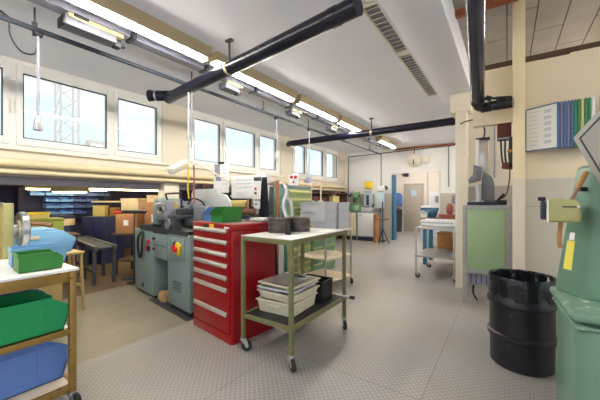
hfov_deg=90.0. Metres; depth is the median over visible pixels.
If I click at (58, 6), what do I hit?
busway
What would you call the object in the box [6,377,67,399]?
shelf
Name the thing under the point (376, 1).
trim
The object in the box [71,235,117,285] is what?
bench
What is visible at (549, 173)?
wall
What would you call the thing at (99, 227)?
base cabinet
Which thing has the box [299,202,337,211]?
crate
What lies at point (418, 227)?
tray
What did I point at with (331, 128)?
light fixture
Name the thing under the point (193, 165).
air hose
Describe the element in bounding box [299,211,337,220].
crate
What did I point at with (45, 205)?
storage bin
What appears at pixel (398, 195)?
coat
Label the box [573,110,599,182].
sign
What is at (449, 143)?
rail
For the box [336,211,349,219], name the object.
crate
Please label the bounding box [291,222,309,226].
pulley
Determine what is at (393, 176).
door
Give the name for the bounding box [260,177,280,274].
coat stand
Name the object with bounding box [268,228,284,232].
pulley
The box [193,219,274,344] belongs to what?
tool cabinet
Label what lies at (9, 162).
pipe
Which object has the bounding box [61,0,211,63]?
strip light
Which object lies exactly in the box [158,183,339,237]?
piers
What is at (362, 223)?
base cabinet
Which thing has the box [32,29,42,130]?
cable
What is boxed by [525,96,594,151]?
display
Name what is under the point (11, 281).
cart
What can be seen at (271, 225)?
pulley
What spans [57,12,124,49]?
light fixture
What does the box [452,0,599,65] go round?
ceiling
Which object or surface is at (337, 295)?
tool
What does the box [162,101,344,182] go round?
piers
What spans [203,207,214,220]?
storage bin
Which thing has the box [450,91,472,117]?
trim
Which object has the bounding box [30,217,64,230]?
crate
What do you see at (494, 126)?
conduit
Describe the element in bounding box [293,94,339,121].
strip light
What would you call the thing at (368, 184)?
box
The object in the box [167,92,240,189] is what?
lamp
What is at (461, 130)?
trim
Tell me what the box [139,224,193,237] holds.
tray
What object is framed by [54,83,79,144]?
tower crane
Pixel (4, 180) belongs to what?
trim
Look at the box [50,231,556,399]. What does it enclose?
floor
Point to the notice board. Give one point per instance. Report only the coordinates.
(221, 168)
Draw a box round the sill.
[0,146,345,183]
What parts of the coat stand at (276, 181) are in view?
apron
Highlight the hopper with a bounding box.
[14,227,75,301]
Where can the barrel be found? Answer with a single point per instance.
(69, 222)
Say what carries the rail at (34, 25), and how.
hanging from the ceiling at (349, 69)
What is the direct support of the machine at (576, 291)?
on the floor
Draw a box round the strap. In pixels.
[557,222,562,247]
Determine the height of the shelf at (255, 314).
0.013 m
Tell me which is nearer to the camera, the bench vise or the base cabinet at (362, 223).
the bench vise
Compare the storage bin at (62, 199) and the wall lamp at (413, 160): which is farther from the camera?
the wall lamp at (413, 160)
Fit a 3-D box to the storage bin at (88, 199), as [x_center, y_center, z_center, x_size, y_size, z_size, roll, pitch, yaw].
[-5.288,-0.015,7.585,0.220,0.110,0.250,0,0,35]
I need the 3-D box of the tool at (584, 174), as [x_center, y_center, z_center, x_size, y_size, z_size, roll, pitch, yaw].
[1.536,-0.079,1.649,0.082,0.163,0.028,0,0,35]
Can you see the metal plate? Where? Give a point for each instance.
(258, 219)
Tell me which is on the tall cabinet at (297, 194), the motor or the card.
the card
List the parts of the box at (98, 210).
lid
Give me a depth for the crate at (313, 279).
2.87 m
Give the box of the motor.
[438,203,454,217]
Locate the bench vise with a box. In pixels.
[420,210,436,217]
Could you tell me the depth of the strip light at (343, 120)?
6.75 m
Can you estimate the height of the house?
6.300 m
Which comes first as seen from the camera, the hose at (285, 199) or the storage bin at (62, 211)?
the hose at (285, 199)
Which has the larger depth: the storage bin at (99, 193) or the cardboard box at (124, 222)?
the storage bin at (99, 193)
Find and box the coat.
[396,193,401,206]
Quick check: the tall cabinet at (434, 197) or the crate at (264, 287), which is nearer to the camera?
the crate at (264, 287)
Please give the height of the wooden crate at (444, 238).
0.364 m
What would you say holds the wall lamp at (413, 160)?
attached to the wall at (367, 167)
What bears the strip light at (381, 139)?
attached to the ceiling at (349, 69)
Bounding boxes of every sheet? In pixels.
[263,273,311,284]
[277,235,298,237]
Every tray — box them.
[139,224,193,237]
[415,225,454,230]
[415,248,454,260]
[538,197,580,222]
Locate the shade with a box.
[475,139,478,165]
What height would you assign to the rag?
0.214 m
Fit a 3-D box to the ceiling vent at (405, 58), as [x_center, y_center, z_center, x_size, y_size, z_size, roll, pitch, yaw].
[1.786,-1.788,4.381,0.200,0.025,1.760,0,0,35]
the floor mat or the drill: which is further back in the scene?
the drill
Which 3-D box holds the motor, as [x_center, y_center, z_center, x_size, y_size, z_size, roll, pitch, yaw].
[3.162,0.227,6.468,0.320,0.325,0.180,0,0,35]
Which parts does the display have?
sleeve frame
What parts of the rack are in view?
louvre rail, louvre rail, louvre rail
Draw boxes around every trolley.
[297,228,352,283]
[414,225,454,281]
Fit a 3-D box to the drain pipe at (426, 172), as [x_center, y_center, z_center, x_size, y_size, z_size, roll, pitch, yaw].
[5.539,-0.190,13.102,0.070,3.180,0.070,0,0,35]
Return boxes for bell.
[421,155,429,163]
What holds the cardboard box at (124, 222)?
on the bench at (128, 258)
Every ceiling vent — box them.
[363,0,407,53]
[397,52,436,96]
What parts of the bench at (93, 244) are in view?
leg, rail, leg, rail, leg, rail, leg, leg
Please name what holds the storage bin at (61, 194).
attached to the rack
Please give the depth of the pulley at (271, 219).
2.94 m
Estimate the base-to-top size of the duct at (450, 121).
0.410 m
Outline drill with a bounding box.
[375,185,387,241]
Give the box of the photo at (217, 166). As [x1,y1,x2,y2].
[215,164,220,180]
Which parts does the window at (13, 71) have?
sash, handle, sash, sash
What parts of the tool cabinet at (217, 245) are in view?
handle, handle, handle, handle, handle, handle, handle, drawer, drawer, drawer, drawer, drawer, drawer, drawer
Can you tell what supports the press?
on the base cabinet at (362, 223)
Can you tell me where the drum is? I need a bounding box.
[487,269,556,377]
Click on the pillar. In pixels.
(518, 9)
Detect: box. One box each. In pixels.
[26,212,49,218]
[92,205,108,215]
[109,208,119,215]
[116,214,144,232]
[120,198,146,210]
[145,202,153,223]
[146,195,157,201]
[201,183,213,188]
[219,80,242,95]
[286,108,301,118]
[311,196,317,200]
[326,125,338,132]
[330,196,339,201]
[364,181,372,188]
[420,219,454,223]
[421,223,454,227]
[497,123,510,141]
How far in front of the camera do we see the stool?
3.81 m
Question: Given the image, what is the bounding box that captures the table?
[240,228,346,372]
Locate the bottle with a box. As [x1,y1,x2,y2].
[285,218,290,234]
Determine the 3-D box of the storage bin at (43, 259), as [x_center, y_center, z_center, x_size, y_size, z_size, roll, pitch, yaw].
[-1.773,0.407,2.030,0.202,0.115,0.231,0,0,39]
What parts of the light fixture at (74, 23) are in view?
plate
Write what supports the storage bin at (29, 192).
attached to the rack
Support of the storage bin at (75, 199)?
attached to the rack
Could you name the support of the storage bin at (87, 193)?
attached to the rack
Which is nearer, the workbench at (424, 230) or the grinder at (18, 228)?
the grinder at (18, 228)
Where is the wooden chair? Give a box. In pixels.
[31,221,77,266]
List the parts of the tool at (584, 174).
blade, handle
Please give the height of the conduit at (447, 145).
1.623 m
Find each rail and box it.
[0,7,380,154]
[91,190,120,202]
[395,143,454,149]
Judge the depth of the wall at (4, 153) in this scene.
4.62 m
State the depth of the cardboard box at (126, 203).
5.67 m
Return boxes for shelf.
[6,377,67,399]
[117,255,132,261]
[247,295,339,325]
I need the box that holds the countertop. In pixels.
[420,217,454,219]
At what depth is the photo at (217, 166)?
5.03 m
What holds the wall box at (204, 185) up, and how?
attached to the wall at (4, 153)
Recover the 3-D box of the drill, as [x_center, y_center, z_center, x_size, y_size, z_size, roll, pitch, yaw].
[2.800,0.452,10.210,0.427,1.896,0.320,0,0,27]
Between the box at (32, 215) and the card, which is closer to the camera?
the box at (32, 215)
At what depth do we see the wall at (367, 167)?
10.58 m
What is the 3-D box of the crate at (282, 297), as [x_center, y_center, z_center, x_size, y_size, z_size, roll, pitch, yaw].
[-0.108,0.894,2.951,0.424,0.075,0.464,0,0,36]
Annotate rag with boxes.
[157,290,167,301]
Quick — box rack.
[18,187,113,217]
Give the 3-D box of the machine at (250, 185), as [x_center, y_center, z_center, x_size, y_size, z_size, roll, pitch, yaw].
[-0.681,0.513,4.685,0.840,1.775,0.552,0,0,19]
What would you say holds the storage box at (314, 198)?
on the shelf unit at (343, 196)
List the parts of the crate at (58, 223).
lid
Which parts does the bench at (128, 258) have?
leg, leg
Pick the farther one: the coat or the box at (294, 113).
the coat
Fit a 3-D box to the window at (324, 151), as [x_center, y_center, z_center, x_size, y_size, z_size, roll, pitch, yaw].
[0.555,-1.230,9.943,0.102,1.140,2.900,0,0,35]
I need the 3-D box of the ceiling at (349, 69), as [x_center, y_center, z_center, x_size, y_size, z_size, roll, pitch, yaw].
[-0.427,-1.850,4.972,4.530,0.100,13.700,0,0,35]
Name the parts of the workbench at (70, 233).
leg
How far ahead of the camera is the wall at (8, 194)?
8.56 m
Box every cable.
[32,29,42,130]
[274,117,277,159]
[307,129,310,176]
[460,119,485,137]
[502,170,509,198]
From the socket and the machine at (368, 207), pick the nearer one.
the socket
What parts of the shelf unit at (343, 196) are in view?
shelf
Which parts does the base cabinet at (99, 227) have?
door, door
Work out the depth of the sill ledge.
4.50 m
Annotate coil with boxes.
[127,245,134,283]
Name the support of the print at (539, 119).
attached to the display
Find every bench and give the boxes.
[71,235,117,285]
[111,233,132,274]
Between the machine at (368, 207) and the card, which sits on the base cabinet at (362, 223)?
the machine at (368, 207)
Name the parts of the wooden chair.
backrest, leg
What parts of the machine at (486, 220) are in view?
leg, leg, panel, frame, arm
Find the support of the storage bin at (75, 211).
attached to the rack
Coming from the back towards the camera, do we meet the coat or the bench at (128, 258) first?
the coat
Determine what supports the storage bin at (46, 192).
attached to the rack
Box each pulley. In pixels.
[268,217,290,222]
[268,223,285,227]
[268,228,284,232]
[290,216,309,221]
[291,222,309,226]
[291,227,309,231]
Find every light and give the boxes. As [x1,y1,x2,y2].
[24,185,106,190]
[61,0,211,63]
[88,187,157,190]
[208,51,227,66]
[233,67,297,102]
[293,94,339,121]
[335,115,367,130]
[375,136,397,148]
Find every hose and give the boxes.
[187,165,189,198]
[193,165,194,202]
[281,182,293,216]
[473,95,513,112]
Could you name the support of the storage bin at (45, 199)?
attached to the rack
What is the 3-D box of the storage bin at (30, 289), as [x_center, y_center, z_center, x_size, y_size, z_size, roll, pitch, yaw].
[-2.197,0.737,2.010,0.312,0.260,0.706,0,0,35]
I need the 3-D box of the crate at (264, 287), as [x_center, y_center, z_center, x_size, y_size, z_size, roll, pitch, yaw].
[-0.112,0.838,2.964,0.424,0.035,0.464,0,0,31]
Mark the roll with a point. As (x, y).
(376, 222)
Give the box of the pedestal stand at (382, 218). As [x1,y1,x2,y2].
[376,202,389,243]
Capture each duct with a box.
[146,0,362,103]
[286,117,454,146]
[465,0,485,107]
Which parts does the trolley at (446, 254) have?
leg, leg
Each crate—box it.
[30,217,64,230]
[256,292,317,316]
[257,280,318,294]
[257,284,319,302]
[258,272,320,289]
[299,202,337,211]
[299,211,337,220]
[310,220,337,228]
[336,202,349,210]
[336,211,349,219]
[336,219,349,228]
[437,231,452,249]
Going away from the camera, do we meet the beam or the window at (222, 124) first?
the beam
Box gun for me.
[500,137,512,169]
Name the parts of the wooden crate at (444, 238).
lid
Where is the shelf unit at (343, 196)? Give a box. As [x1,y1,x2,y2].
[312,192,346,238]
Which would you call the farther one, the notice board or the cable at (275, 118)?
the cable at (275, 118)
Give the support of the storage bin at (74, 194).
attached to the rack
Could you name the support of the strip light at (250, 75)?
attached to the ceiling at (349, 69)
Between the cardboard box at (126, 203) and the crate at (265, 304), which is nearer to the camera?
the crate at (265, 304)
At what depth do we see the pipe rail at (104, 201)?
7.15 m
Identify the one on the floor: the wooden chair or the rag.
the wooden chair
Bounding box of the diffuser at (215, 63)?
[211,61,222,66]
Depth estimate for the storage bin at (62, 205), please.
7.16 m
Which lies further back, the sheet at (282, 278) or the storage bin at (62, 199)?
the storage bin at (62, 199)
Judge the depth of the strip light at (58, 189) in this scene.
5.73 m
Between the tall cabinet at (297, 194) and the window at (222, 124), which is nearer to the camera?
the tall cabinet at (297, 194)
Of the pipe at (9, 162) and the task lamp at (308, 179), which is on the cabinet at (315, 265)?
the task lamp at (308, 179)
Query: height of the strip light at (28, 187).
0.090 m
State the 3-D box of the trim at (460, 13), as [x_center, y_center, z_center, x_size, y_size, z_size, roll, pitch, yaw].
[1.925,-2.004,3.107,0.560,0.068,0.100,0,0,35]
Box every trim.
[0,176,340,194]
[375,0,443,102]
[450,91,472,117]
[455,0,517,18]
[455,111,467,287]
[485,41,599,70]
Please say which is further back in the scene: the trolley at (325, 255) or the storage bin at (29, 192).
the storage bin at (29, 192)
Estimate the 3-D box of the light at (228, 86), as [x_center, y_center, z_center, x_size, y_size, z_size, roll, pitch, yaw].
[-1.005,-1.657,4.464,0.175,0.125,0.370,0,0,35]
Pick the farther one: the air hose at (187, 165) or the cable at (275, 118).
the cable at (275, 118)
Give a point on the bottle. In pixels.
(288, 224)
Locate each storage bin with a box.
[0,289,45,295]
[0,290,67,347]
[0,341,67,399]
[7,243,65,267]
[12,249,62,273]
[27,190,44,194]
[43,197,59,201]
[43,203,59,207]
[43,209,59,214]
[44,191,59,195]
[59,193,72,195]
[59,197,72,201]
[59,203,72,207]
[59,209,72,213]
[72,197,85,201]
[72,203,85,207]
[72,209,85,213]
[73,193,85,195]
[85,197,97,201]
[85,203,97,206]
[86,192,97,195]
[98,192,109,195]
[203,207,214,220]
[210,207,241,222]
[304,273,332,303]
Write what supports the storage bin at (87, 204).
attached to the rack
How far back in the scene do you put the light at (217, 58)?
3.69 m
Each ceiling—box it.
[0,0,454,152]
[0,185,192,190]
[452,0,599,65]
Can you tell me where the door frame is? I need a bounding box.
[392,171,439,230]
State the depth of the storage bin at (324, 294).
3.11 m
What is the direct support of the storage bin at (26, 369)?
on the cart
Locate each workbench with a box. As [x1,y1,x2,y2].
[63,231,79,266]
[420,217,454,264]
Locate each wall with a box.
[0,149,344,191]
[0,186,246,250]
[345,143,454,239]
[394,172,438,231]
[468,113,511,287]
[525,46,599,277]
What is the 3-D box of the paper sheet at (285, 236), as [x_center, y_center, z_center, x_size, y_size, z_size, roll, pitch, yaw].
[-0.091,0.324,2.651,0.140,0.002,0.200,0,0,23]
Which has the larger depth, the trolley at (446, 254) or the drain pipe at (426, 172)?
the drain pipe at (426, 172)
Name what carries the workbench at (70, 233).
on the floor
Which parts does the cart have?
frame, frame, frame, leg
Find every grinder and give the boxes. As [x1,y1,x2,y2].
[0,202,30,258]
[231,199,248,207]
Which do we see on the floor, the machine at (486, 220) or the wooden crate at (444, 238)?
the machine at (486, 220)
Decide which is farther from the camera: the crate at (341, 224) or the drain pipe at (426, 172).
the drain pipe at (426, 172)
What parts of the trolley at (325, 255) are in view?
leg, leg, shelf, leg, shelf, leg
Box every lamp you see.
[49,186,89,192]
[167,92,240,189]
[304,176,313,201]
[407,148,420,166]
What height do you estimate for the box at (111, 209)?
0.194 m
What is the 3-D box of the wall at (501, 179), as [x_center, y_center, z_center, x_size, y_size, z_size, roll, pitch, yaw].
[4.655,-0.320,3.683,4.520,3.440,0.150,0,0,35]
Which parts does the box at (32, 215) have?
lid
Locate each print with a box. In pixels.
[236,179,251,196]
[529,109,550,145]
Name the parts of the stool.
seat, leg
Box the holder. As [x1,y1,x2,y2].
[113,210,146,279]
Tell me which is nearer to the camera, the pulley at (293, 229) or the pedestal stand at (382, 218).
the pulley at (293, 229)
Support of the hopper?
on the floor
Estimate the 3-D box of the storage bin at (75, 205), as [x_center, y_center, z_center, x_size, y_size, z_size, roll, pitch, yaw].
[-5.439,0.130,7.366,0.220,0.110,0.250,0,0,35]
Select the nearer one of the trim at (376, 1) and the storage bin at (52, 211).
the trim at (376, 1)
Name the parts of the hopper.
lid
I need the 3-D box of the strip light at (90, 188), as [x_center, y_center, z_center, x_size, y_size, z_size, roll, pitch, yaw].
[-4.075,-0.265,7.124,0.100,0.090,2.100,0,0,35]
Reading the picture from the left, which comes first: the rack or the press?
the rack
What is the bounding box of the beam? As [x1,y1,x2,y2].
[378,0,469,102]
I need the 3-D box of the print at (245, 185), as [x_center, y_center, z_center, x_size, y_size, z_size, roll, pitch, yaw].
[-0.840,-0.175,4.480,0.270,0.270,0.006,0,0,19]
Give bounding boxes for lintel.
[473,65,511,127]
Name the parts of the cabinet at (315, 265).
drawer, drawer, drawer, handle, handle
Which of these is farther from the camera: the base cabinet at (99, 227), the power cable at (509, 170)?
the base cabinet at (99, 227)
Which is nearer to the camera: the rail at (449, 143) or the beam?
the beam
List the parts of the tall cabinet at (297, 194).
drawer, drawer, drawer, drawer, drawer, drawer, handle, handle, drawer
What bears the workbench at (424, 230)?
on the floor
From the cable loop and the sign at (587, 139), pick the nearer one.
the sign at (587, 139)
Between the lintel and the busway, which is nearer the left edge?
the busway
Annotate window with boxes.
[0,55,161,162]
[190,109,279,175]
[292,138,337,181]
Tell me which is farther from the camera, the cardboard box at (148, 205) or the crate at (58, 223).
the cardboard box at (148, 205)
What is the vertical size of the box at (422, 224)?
0.062 m
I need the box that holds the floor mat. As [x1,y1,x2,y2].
[148,297,192,321]
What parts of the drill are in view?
motor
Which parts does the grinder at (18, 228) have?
frame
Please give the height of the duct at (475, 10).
0.667 m
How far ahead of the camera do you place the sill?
4.67 m
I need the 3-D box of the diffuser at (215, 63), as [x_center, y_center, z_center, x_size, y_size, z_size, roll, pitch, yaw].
[-1.022,-1.698,3.748,0.120,0.025,0.130,0,0,35]
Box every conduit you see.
[348,145,454,196]
[494,126,494,177]
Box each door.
[392,175,395,239]
[404,183,423,230]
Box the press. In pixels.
[349,191,361,210]
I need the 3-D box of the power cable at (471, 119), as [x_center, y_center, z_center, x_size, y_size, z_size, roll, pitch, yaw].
[2.558,-1.041,4.465,0.040,0.346,0.530,0,0,-7]
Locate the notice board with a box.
[214,162,228,193]
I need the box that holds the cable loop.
[0,10,36,54]
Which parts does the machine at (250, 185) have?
control panel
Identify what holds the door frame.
attached to the wall at (367, 167)
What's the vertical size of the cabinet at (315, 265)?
1.370 m
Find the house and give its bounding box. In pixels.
[84,140,127,150]
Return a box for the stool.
[66,250,84,309]
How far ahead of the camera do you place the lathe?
4.09 m
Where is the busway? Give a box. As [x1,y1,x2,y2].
[27,0,389,149]
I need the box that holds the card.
[288,174,297,185]
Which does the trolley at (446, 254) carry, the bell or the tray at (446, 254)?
the tray at (446, 254)
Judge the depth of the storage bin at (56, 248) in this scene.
2.21 m
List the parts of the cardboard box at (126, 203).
lid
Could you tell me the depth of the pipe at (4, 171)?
4.52 m
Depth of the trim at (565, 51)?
3.13 m
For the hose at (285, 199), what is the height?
0.742 m
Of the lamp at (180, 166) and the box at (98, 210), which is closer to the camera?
the lamp at (180, 166)
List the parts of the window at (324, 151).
sash, sash, sash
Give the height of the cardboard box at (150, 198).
0.124 m
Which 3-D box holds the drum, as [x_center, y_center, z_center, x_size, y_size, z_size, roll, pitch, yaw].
[1.899,1.021,2.577,0.498,0.758,0.498,0,0,35]
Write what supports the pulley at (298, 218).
on the pulley at (293, 224)
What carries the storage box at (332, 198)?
on the shelf unit at (343, 196)
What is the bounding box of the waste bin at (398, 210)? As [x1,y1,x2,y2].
[396,207,401,231]
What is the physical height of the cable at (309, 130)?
1.085 m
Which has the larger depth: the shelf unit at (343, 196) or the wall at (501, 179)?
the shelf unit at (343, 196)
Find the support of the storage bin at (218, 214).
on the tool cabinet at (217, 245)
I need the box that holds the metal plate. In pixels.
[245,217,268,221]
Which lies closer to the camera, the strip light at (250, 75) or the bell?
the strip light at (250, 75)
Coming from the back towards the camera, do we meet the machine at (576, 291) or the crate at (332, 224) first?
the crate at (332, 224)
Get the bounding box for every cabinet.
[82,216,123,263]
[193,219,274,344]
[273,185,311,273]
[310,201,335,271]
[347,211,378,241]
[421,193,438,236]
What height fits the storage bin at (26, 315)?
0.230 m
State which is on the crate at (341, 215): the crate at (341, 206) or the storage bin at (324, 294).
the crate at (341, 206)
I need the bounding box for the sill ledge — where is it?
[0,173,345,191]
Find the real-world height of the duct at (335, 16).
0.399 m
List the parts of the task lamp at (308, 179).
lamp shade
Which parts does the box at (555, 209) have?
clamp knob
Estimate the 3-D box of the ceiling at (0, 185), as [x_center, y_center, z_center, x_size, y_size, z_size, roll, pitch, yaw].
[-3.819,-0.350,7.311,3.810,0.080,13.700,0,0,35]
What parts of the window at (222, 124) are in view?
sash, sash, sash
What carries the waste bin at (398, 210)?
on the floor
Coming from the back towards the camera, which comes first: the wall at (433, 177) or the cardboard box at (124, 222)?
the wall at (433, 177)
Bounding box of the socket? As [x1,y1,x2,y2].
[74,13,88,21]
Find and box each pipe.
[0,157,346,188]
[0,168,345,190]
[426,172,427,204]
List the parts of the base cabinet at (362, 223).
door, frame post, door, frame post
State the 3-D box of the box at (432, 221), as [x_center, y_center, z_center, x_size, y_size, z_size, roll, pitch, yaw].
[2.576,0.396,5.548,0.556,0.059,0.476,0,0,38]
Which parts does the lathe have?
panel, switch panel, yellow plate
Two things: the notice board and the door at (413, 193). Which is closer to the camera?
the notice board
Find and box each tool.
[336,294,354,299]
[570,171,589,199]
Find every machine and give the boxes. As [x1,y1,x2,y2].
[230,174,283,273]
[361,189,374,211]
[463,137,510,302]
[549,110,599,399]
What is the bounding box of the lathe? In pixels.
[135,188,231,316]
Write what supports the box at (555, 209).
attached to the machine at (576, 291)
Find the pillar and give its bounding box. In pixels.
[512,0,524,269]
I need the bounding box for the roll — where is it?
[374,214,378,242]
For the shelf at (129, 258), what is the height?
0.025 m
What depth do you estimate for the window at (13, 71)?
4.25 m
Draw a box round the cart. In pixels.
[0,259,81,399]
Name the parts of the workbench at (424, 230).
leg, leg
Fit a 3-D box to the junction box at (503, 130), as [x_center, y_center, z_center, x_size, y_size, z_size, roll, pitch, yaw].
[2.260,-0.750,3.321,0.130,0.180,0.106,0,0,35]

